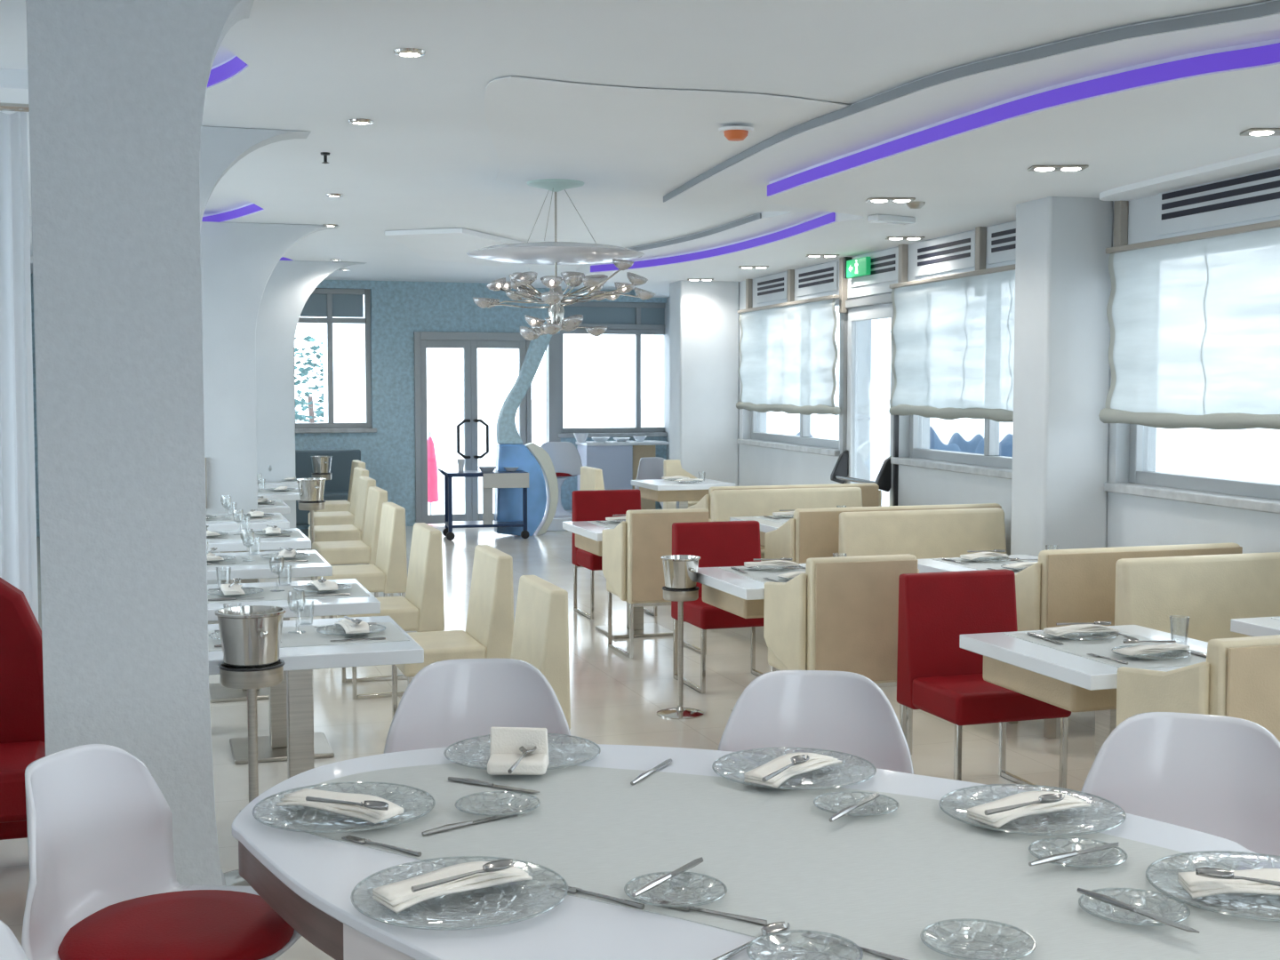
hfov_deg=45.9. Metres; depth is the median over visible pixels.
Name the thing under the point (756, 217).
trim
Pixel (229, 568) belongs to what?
tumbler
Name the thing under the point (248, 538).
tumbler
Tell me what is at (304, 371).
tree
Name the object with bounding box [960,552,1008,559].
napkin
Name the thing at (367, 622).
knife
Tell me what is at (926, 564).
dining table
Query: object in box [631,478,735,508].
dining table
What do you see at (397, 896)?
napkin
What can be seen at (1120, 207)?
trim
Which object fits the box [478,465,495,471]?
bowl
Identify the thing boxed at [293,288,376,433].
window
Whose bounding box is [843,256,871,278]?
exit sign
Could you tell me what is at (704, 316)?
column
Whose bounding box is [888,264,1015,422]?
blind
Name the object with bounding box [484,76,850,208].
ceiling
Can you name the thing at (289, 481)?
table runner
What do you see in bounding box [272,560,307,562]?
fork
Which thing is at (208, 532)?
napkin
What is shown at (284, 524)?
dining table
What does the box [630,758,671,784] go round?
knife
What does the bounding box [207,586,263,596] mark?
glass plate
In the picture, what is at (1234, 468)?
window
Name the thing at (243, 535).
bowl
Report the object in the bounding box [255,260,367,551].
trim
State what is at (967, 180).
ceiling
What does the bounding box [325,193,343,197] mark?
recessed light
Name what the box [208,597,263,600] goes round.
knife
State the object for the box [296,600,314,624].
tumbler
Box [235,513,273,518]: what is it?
glass plate
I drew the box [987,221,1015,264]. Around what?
air vent
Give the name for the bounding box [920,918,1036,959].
glass plate
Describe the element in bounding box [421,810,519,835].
knife
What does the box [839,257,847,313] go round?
trim
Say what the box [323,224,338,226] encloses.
recessed light
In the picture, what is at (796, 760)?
bowl
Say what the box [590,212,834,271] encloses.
led strip
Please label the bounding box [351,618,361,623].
bowl
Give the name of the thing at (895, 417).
trim
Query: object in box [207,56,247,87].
led strip
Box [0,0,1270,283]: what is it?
ceiling
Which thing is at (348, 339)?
window
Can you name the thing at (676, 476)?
napkin
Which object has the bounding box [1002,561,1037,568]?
napkin
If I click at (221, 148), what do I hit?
trim
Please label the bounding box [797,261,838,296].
air vent
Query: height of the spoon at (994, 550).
0.016 m
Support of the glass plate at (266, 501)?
on the table runner at (276, 503)
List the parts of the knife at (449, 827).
handle, blade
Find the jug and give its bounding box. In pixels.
[456,458,464,471]
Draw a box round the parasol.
[427,432,438,514]
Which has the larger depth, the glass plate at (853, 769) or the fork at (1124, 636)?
the fork at (1124, 636)
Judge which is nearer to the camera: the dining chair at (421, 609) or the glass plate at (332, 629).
the glass plate at (332, 629)
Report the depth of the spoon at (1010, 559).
7.46 m
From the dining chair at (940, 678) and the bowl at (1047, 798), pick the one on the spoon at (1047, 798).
the bowl at (1047, 798)
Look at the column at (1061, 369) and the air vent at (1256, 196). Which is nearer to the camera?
the air vent at (1256, 196)
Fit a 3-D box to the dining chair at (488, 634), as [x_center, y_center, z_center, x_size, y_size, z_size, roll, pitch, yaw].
[-0.868,0.756,6.901,0.500,0.863,0.500,-1,4,-18]
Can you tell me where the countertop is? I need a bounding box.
[575,440,669,446]
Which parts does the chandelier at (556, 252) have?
arm, arm, arm, arm, arm, arm, arm, arm, dish, rod, arm, arm, arm, arm, arm, arm, arm, arm, arm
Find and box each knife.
[207,562,235,565]
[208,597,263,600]
[314,622,376,627]
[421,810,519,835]
[448,776,540,792]
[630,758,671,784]
[632,856,703,897]
[730,566,747,573]
[828,792,879,822]
[942,558,968,564]
[1026,632,1063,644]
[1028,842,1119,866]
[1076,888,1199,933]
[1184,649,1206,657]
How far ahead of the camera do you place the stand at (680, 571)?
7.34 m
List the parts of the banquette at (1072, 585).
armrest, leg, backrest, panel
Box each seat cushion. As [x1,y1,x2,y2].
[57,889,294,959]
[555,472,577,476]
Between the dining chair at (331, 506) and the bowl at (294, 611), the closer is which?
the bowl at (294, 611)
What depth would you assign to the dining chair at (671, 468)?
15.17 m
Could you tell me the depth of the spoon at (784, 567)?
7.11 m
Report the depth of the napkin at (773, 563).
7.47 m
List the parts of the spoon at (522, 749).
handle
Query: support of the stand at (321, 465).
on the floor
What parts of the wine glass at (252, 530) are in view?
stem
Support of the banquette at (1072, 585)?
on the floor
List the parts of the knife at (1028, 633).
handle, blade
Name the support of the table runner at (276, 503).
on the dining table at (283, 509)
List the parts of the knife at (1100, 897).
handle, blade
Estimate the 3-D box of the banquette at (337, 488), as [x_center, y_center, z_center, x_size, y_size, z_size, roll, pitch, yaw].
[-3.445,0.134,16.374,0.900,0.900,0.520,-1,4,-18]
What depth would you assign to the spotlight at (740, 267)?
13.20 m
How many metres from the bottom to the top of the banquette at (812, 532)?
0.870 m
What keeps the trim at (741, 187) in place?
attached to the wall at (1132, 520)
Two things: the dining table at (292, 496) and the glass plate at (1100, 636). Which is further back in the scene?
the dining table at (292, 496)
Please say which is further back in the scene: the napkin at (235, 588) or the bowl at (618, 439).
the bowl at (618, 439)
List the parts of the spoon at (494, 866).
handle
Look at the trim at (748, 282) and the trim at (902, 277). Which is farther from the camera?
the trim at (748, 282)
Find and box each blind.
[736,295,840,415]
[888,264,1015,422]
[1098,219,1279,429]
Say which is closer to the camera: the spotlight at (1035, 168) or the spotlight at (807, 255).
the spotlight at (1035, 168)
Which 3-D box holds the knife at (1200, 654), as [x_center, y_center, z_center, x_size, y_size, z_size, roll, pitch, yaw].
[1.882,0.587,5.154,0.016,0.013,0.233,-1,4,-15]
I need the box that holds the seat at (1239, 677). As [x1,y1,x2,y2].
[1115,634,1279,742]
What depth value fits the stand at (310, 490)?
11.58 m
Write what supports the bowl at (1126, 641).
on the spoon at (1125, 641)
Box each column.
[25,0,254,886]
[669,280,739,486]
[1010,196,1112,556]
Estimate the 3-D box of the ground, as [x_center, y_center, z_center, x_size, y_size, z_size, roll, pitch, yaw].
[10.072,-2.268,66.311,180.000,0.370,200.000,-1,4,-18]
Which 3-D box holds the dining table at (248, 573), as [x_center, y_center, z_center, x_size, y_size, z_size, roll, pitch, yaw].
[-2.051,0.769,7.932,0.780,0.700,0.800,-1,4,-18]
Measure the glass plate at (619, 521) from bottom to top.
0.016 m
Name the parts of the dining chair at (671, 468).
seat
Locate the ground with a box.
[295,400,654,514]
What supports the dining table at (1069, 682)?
on the floor
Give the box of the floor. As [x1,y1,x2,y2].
[0,523,1095,959]
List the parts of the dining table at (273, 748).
leg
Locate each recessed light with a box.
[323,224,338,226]
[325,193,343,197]
[348,119,373,125]
[393,48,425,56]
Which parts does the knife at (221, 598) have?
handle, blade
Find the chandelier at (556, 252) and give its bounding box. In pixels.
[466,178,655,340]
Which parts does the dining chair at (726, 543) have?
leg frame, backrest, seat, leg frame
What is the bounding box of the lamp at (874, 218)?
[867,214,915,224]
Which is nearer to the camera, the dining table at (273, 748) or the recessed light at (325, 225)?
the dining table at (273, 748)
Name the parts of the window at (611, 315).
transom panel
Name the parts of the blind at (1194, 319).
head rail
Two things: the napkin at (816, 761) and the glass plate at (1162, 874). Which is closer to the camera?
the glass plate at (1162, 874)
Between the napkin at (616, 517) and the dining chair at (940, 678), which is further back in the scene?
the napkin at (616, 517)
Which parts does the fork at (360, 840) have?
handle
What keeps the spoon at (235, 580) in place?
on the napkin at (235, 588)
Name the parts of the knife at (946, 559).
handle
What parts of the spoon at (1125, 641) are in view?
handle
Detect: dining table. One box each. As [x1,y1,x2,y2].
[206,512,289,623]
[206,528,311,583]
[207,550,332,703]
[207,578,380,764]
[208,616,423,811]
[232,744,1258,959]
[257,482,298,488]
[257,488,300,551]
[257,499,289,513]
[562,520,672,638]
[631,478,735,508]
[696,563,806,711]
[729,515,783,546]
[917,554,1038,573]
[959,624,1207,759]
[1230,616,1279,636]
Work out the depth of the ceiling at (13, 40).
5.75 m
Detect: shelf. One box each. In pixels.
[444,470,527,477]
[444,520,526,527]
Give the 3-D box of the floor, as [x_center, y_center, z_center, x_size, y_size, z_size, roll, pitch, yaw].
[-0.270,1.233,7.099,10.200,0.120,21.500,-1,4,-18]
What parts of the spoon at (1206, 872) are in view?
handle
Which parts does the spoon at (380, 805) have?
handle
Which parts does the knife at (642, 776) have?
handle, blade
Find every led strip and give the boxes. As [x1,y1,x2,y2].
[201,203,263,222]
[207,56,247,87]
[279,256,292,260]
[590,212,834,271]
[767,42,1279,196]
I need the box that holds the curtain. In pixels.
[0,102,38,622]
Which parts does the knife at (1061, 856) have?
handle, blade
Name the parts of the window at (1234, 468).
sill, pane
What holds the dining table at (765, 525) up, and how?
on the floor
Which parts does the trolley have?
handle, leg, leg, leg, panel, leg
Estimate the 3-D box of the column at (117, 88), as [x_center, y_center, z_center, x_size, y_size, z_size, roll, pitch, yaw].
[-1.496,-0.063,4.640,0.637,2.778,0.300,-1,4,-18]
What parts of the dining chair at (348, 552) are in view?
seat, leg frame, backrest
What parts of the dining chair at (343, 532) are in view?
seat, backrest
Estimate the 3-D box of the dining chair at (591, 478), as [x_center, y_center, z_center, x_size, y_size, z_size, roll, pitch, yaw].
[-0.251,0.314,13.869,0.500,0.863,0.500,-1,4,-18]
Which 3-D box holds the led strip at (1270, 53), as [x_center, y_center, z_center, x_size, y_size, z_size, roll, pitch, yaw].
[1.336,-1.477,6.451,0.240,0.059,3.994,-1,4,-22]
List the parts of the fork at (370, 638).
handle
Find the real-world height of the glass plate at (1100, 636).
0.016 m
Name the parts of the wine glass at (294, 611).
stem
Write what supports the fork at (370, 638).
on the table runner at (311, 637)
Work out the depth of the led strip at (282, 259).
14.52 m
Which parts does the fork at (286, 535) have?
handle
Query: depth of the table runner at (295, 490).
12.89 m
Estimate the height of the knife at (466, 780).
0.013 m
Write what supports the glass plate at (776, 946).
on the oval dining table at (309, 880)
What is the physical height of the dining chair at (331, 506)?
0.863 m
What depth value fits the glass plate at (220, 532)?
9.12 m
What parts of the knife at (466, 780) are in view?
handle, blade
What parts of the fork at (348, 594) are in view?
handle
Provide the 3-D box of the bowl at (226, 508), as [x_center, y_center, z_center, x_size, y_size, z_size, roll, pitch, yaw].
[-2.809,0.155,10.272,0.068,0.085,0.067,-1,4,-18]
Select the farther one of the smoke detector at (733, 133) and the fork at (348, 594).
the smoke detector at (733, 133)
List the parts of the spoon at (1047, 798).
handle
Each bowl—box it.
[220,495,230,506]
[221,496,231,509]
[232,509,243,523]
[240,528,253,544]
[241,530,255,547]
[269,555,284,575]
[287,590,305,614]
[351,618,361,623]
[360,800,388,810]
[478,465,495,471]
[482,859,515,872]
[504,466,518,471]
[519,745,536,754]
[573,432,589,441]
[591,437,609,441]
[613,437,629,441]
[632,435,646,441]
[760,921,790,935]
[780,558,791,560]
[783,566,795,568]
[790,754,809,765]
[993,549,1005,551]
[1008,558,1020,560]
[1038,793,1064,803]
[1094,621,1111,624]
[1122,639,1139,643]
[1195,867,1233,879]
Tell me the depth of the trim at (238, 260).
10.90 m
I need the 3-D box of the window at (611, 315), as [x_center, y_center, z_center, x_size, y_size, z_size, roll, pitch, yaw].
[-0.075,-1.964,18.092,1.893,0.330,0.080,-1,4,-18]
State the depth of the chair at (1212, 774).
3.56 m
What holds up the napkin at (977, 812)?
on the glass plate at (1103, 814)
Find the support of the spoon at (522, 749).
on the napkin at (506, 742)
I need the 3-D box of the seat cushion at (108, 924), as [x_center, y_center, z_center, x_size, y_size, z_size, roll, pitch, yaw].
[-0.958,0.944,3.138,0.472,0.069,0.472,1,4,14]
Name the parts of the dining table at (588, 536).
leg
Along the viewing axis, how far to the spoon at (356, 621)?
5.53 m
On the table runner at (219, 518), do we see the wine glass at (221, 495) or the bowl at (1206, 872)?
the wine glass at (221, 495)
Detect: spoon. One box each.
[206,547,216,554]
[228,577,241,587]
[279,546,293,551]
[305,796,388,810]
[318,576,326,583]
[344,616,361,623]
[410,859,515,892]
[507,745,536,773]
[712,921,790,959]
[753,558,791,560]
[761,754,809,782]
[783,566,805,569]
[967,549,1005,552]
[984,793,1064,815]
[1008,558,1038,560]
[1056,621,1111,625]
[1122,639,1175,643]
[1195,867,1279,886]
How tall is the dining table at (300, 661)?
0.700 m
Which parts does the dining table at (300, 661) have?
leg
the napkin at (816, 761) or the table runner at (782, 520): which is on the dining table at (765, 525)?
the table runner at (782, 520)
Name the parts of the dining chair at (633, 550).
seat, armrest, leg frame, backrest, panel, leg frame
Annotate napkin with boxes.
[206,530,220,535]
[206,552,223,560]
[220,584,245,594]
[247,511,263,516]
[257,497,267,502]
[263,527,280,533]
[273,486,287,489]
[275,549,295,557]
[275,788,403,823]
[306,579,338,590]
[334,618,369,633]
[372,861,532,913]
[487,727,549,775]
[605,515,625,520]
[661,475,689,479]
[673,478,703,481]
[744,560,799,567]
[744,752,842,787]
[772,511,793,515]
[776,571,805,577]
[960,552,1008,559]
[966,791,1090,828]
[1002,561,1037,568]
[1043,624,1119,636]
[1112,642,1189,655]
[1177,868,1279,898]
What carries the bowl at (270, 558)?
on the wine glass at (277, 573)
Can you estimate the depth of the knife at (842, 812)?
3.00 m
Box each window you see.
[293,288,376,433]
[322,295,365,423]
[557,328,667,438]
[561,301,664,328]
[736,298,839,455]
[890,414,1012,479]
[1104,424,1279,513]
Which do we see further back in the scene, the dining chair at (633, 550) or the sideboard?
the sideboard
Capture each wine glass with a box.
[220,495,230,518]
[221,496,231,519]
[232,509,243,535]
[240,528,253,559]
[241,530,255,561]
[269,555,284,591]
[287,590,305,633]
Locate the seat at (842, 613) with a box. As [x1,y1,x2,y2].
[763,553,919,755]
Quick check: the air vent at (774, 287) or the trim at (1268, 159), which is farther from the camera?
the air vent at (774, 287)
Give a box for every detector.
[718,126,753,141]
[905,201,925,208]
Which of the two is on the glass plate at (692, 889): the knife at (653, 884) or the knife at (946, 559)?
the knife at (653, 884)
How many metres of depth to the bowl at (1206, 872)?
2.51 m
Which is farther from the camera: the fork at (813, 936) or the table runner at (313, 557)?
the table runner at (313, 557)
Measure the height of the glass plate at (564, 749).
0.016 m
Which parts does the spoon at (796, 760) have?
handle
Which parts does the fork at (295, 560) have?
handle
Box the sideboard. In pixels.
[575,440,669,509]
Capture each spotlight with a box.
[687,278,713,280]
[738,265,768,268]
[805,254,839,256]
[865,197,915,202]
[885,236,924,239]
[1027,165,1088,171]
[1239,128,1279,135]
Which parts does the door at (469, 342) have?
handle, handle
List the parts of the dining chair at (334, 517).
seat, backrest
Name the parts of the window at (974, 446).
sill, pane, pane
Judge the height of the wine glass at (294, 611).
0.154 m
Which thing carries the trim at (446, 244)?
attached to the ceiling at (428, 158)
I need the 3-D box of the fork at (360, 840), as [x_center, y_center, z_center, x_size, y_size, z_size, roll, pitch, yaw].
[-0.485,0.686,2.838,0.195,0.009,0.020,3,4,35]
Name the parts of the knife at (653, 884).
handle, blade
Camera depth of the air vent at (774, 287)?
14.16 m
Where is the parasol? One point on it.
(432, 466)
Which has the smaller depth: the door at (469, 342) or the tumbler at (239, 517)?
the tumbler at (239, 517)
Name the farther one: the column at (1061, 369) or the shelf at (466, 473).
the shelf at (466, 473)
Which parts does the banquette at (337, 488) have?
seat, backrest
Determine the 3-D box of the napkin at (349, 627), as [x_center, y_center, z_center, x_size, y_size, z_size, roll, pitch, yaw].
[-1.060,0.537,5.580,0.097,0.024,0.261,-1,4,-20]
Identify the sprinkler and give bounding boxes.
[320,152,330,163]
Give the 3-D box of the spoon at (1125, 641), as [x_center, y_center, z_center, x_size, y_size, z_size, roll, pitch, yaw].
[1.718,0.545,5.098,0.194,0.016,0.039,-1,4,-13]
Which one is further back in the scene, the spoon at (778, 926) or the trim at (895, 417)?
the trim at (895, 417)
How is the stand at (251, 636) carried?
on the floor
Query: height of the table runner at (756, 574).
0.002 m
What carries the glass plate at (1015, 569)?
on the table runner at (978, 565)
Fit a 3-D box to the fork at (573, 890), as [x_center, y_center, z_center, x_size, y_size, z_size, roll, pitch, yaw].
[-0.074,0.703,2.560,0.195,0.009,0.020,3,4,36]
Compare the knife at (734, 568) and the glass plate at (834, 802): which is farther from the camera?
the knife at (734, 568)
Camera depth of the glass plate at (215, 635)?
5.46 m
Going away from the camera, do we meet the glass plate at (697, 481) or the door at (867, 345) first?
the door at (867, 345)
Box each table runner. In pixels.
[206,514,284,521]
[206,530,304,540]
[207,552,324,566]
[207,583,369,603]
[208,622,409,651]
[257,488,298,493]
[257,501,285,505]
[261,480,297,482]
[304,763,1279,959]
[587,520,618,528]
[717,564,806,583]
[753,515,790,523]
[932,556,1031,574]
[1004,631,1206,668]
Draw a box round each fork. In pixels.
[256,535,290,537]
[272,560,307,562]
[305,592,350,596]
[329,637,385,641]
[341,834,421,856]
[568,886,644,909]
[658,900,767,926]
[800,931,908,959]
[1086,653,1127,664]
[1115,632,1137,639]
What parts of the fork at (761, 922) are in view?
handle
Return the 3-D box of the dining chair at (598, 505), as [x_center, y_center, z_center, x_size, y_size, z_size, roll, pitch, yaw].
[-0.177,0.516,10.678,0.500,0.863,0.500,-1,4,-18]
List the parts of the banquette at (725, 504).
seat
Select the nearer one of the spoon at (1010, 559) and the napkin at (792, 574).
the napkin at (792, 574)
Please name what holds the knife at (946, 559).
on the table runner at (978, 565)
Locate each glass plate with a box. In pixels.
[206,515,216,519]
[206,531,228,537]
[207,555,235,562]
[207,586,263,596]
[208,631,220,639]
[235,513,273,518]
[249,529,292,535]
[252,781,435,832]
[257,500,275,503]
[260,552,310,559]
[265,488,295,491]
[293,584,351,592]
[316,623,386,636]
[350,856,568,930]
[443,733,600,769]
[455,791,540,816]
[608,519,625,523]
[624,871,727,907]
[664,478,688,480]
[674,480,702,483]
[712,747,876,790]
[746,565,797,571]
[746,929,863,959]
[774,514,793,518]
[813,791,899,816]
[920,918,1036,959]
[938,784,1126,836]
[961,556,1009,562]
[1000,563,1027,570]
[1028,837,1127,868]
[1047,632,1118,640]
[1078,888,1190,926]
[1111,645,1191,659]
[1145,850,1279,922]
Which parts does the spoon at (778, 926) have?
handle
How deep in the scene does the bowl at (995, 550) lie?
7.84 m
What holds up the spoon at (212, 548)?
on the napkin at (211, 556)
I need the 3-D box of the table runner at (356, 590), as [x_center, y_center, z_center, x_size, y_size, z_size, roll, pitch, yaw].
[-1.594,0.498,6.660,0.740,0.002,0.440,-1,4,-18]
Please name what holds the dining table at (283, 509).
on the floor
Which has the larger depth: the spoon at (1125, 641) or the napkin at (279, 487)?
the napkin at (279, 487)
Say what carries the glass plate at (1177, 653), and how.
on the table runner at (1103, 647)
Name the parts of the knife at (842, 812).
handle, blade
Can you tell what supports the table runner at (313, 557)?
on the dining table at (248, 573)
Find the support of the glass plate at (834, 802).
on the table runner at (876, 883)
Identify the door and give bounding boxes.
[413,331,560,523]
[830,293,894,506]
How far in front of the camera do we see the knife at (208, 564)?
7.69 m
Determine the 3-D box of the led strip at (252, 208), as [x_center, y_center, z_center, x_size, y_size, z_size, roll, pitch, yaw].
[-3.002,-1.877,10.762,0.093,0.056,1.706,-3,5,-38]
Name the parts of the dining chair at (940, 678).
leg frame, backrest, seat, leg frame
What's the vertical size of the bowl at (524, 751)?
0.012 m
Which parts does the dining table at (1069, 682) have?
leg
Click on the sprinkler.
(324, 154)
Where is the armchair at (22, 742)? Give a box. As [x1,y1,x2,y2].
[0,577,45,839]
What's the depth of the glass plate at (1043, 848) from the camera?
2.79 m
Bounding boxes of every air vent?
[756,272,787,303]
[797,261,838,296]
[849,247,898,287]
[914,230,975,276]
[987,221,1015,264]
[1156,167,1279,236]
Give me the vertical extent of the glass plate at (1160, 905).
0.016 m
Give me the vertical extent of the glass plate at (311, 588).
0.016 m
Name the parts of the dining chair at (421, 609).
leg frame, seat, leg frame, backrest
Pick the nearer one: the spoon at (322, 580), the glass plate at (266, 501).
the spoon at (322, 580)
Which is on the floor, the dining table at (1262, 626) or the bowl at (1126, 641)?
the dining table at (1262, 626)
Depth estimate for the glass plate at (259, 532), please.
9.27 m
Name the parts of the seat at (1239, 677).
armrest, backrest, panel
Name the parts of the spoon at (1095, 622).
handle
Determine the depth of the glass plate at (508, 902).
2.53 m
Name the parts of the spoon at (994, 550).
handle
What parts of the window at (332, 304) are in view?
transom panel, sill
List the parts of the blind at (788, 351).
head rail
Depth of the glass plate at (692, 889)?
2.58 m
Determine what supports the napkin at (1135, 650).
on the glass plate at (1177, 653)
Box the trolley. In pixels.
[438,468,529,540]
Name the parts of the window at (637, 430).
sill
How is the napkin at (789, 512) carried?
on the glass plate at (780, 516)
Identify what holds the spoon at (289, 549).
on the napkin at (286, 554)
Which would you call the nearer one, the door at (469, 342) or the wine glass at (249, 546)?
the wine glass at (249, 546)
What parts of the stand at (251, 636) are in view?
knob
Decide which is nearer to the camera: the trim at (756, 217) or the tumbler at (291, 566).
the tumbler at (291, 566)
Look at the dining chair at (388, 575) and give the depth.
9.33 m
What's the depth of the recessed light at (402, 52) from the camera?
5.25 m
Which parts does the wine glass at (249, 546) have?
stem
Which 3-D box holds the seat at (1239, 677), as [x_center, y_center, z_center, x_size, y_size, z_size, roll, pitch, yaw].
[1.837,0.888,4.666,0.570,0.883,0.512,-1,4,-18]
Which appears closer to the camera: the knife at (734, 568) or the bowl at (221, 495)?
the knife at (734, 568)
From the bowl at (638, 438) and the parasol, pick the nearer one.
the bowl at (638, 438)
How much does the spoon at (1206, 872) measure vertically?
0.016 m
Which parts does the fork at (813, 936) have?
handle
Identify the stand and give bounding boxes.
[214,605,286,886]
[296,478,326,580]
[310,456,332,500]
[656,554,703,719]
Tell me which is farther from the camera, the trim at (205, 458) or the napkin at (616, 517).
the trim at (205, 458)
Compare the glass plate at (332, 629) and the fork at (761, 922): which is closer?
the fork at (761, 922)
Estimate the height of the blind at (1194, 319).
0.971 m
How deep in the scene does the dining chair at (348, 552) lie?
10.79 m
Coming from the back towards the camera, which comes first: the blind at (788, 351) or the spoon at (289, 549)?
the blind at (788, 351)
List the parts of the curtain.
rod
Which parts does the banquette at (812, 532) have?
armrest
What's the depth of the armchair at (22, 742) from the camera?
5.00 m
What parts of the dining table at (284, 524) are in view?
leg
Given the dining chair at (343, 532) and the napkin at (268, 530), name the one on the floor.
the dining chair at (343, 532)
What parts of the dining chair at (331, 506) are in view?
seat, backrest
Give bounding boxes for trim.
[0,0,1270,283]
[200,126,311,225]
[200,221,339,584]
[205,457,207,508]
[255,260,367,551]
[384,228,523,266]
[512,0,1279,289]
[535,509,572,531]
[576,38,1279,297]
[629,213,760,251]
[663,0,1279,202]
[745,279,752,308]
[786,269,794,302]
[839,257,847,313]
[892,415,898,505]
[897,244,908,283]
[975,226,986,270]
[1099,147,1279,200]
[1113,200,1128,247]
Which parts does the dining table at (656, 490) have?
leg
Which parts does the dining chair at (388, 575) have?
seat, leg frame, backrest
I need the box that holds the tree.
[294,333,324,423]
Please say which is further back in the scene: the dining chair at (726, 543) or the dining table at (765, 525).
the dining table at (765, 525)
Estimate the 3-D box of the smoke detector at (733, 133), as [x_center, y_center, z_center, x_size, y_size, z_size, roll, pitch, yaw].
[0.428,-1.540,6.735,0.160,0.050,0.160,-1,4,-18]
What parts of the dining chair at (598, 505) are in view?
leg frame, seat, backrest, leg frame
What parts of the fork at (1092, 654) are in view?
handle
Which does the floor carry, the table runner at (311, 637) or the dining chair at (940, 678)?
the dining chair at (940, 678)
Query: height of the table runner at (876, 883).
0.002 m
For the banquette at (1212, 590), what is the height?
0.870 m
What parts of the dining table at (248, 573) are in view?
leg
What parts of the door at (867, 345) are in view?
pane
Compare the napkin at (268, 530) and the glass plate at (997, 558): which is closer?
the glass plate at (997, 558)
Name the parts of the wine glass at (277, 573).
stem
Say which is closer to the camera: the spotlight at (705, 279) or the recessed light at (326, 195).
the recessed light at (326, 195)
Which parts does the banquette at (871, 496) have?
armrest, panel, armrest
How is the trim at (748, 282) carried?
attached to the wall at (1132, 520)
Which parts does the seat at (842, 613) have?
leg frame, seat, armrest, backrest, panel, leg frame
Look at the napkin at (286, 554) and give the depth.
7.88 m
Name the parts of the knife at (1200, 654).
handle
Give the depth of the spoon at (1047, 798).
2.94 m
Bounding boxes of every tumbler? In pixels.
[206,538,208,551]
[216,567,231,587]
[226,502,236,515]
[239,517,249,531]
[248,537,260,554]
[257,479,265,489]
[277,565,292,585]
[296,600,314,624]
[1169,615,1189,642]
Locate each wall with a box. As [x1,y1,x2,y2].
[30,273,666,536]
[654,194,1279,555]
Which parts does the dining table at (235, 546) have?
leg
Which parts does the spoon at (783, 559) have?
handle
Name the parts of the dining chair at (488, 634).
leg frame, leg frame, seat, backrest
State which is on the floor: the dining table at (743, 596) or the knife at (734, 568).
the dining table at (743, 596)
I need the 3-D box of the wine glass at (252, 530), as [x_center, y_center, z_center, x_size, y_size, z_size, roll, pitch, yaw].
[-2.071,0.336,7.967,0.068,0.154,0.067,-1,4,-18]
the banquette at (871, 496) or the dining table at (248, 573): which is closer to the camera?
the dining table at (248, 573)
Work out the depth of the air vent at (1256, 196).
7.43 m
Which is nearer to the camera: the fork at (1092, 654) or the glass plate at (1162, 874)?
the glass plate at (1162, 874)
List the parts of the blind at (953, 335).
head rail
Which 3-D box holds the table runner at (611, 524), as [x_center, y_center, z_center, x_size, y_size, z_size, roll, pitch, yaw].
[-0.031,0.296,9.849,0.440,0.002,0.740,-1,4,-18]
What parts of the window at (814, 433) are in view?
pane, sill, pane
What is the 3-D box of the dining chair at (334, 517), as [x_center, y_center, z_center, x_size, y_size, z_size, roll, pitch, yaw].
[-2.704,0.333,13.577,0.500,0.863,0.500,-1,4,-18]
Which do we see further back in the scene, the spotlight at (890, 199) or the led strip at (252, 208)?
the led strip at (252, 208)
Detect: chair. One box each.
[0,920,28,959]
[21,744,301,959]
[308,467,368,565]
[308,476,375,565]
[312,486,387,597]
[313,460,365,511]
[317,502,407,618]
[336,522,444,699]
[383,658,570,753]
[392,544,513,719]
[510,575,570,729]
[540,441,582,517]
[571,489,657,619]
[579,466,604,490]
[602,508,711,659]
[634,456,664,509]
[663,459,698,509]
[671,520,763,694]
[717,670,913,774]
[896,568,1071,789]
[1080,712,1279,856]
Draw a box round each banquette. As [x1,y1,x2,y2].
[295,449,360,525]
[687,482,881,519]
[711,487,862,561]
[764,503,1001,563]
[838,507,1006,559]
[1006,542,1242,738]
[1114,552,1279,642]
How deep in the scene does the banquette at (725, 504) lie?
10.79 m
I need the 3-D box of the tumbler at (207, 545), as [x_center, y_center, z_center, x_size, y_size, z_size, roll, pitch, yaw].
[-2.347,0.361,8.106,0.068,0.088,0.067,-1,4,-18]
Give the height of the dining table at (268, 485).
0.700 m
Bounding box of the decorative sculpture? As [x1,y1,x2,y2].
[494,332,558,535]
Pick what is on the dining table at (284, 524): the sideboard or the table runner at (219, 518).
the table runner at (219, 518)
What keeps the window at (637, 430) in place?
in the wall at (398, 309)
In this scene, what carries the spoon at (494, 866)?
on the napkin at (397, 896)
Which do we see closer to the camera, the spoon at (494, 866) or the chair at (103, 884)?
the spoon at (494, 866)
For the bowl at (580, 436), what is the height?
0.100 m
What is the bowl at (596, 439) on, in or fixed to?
on the sideboard
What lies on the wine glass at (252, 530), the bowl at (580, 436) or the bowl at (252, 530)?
the bowl at (252, 530)
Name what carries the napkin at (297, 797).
on the glass plate at (416, 803)

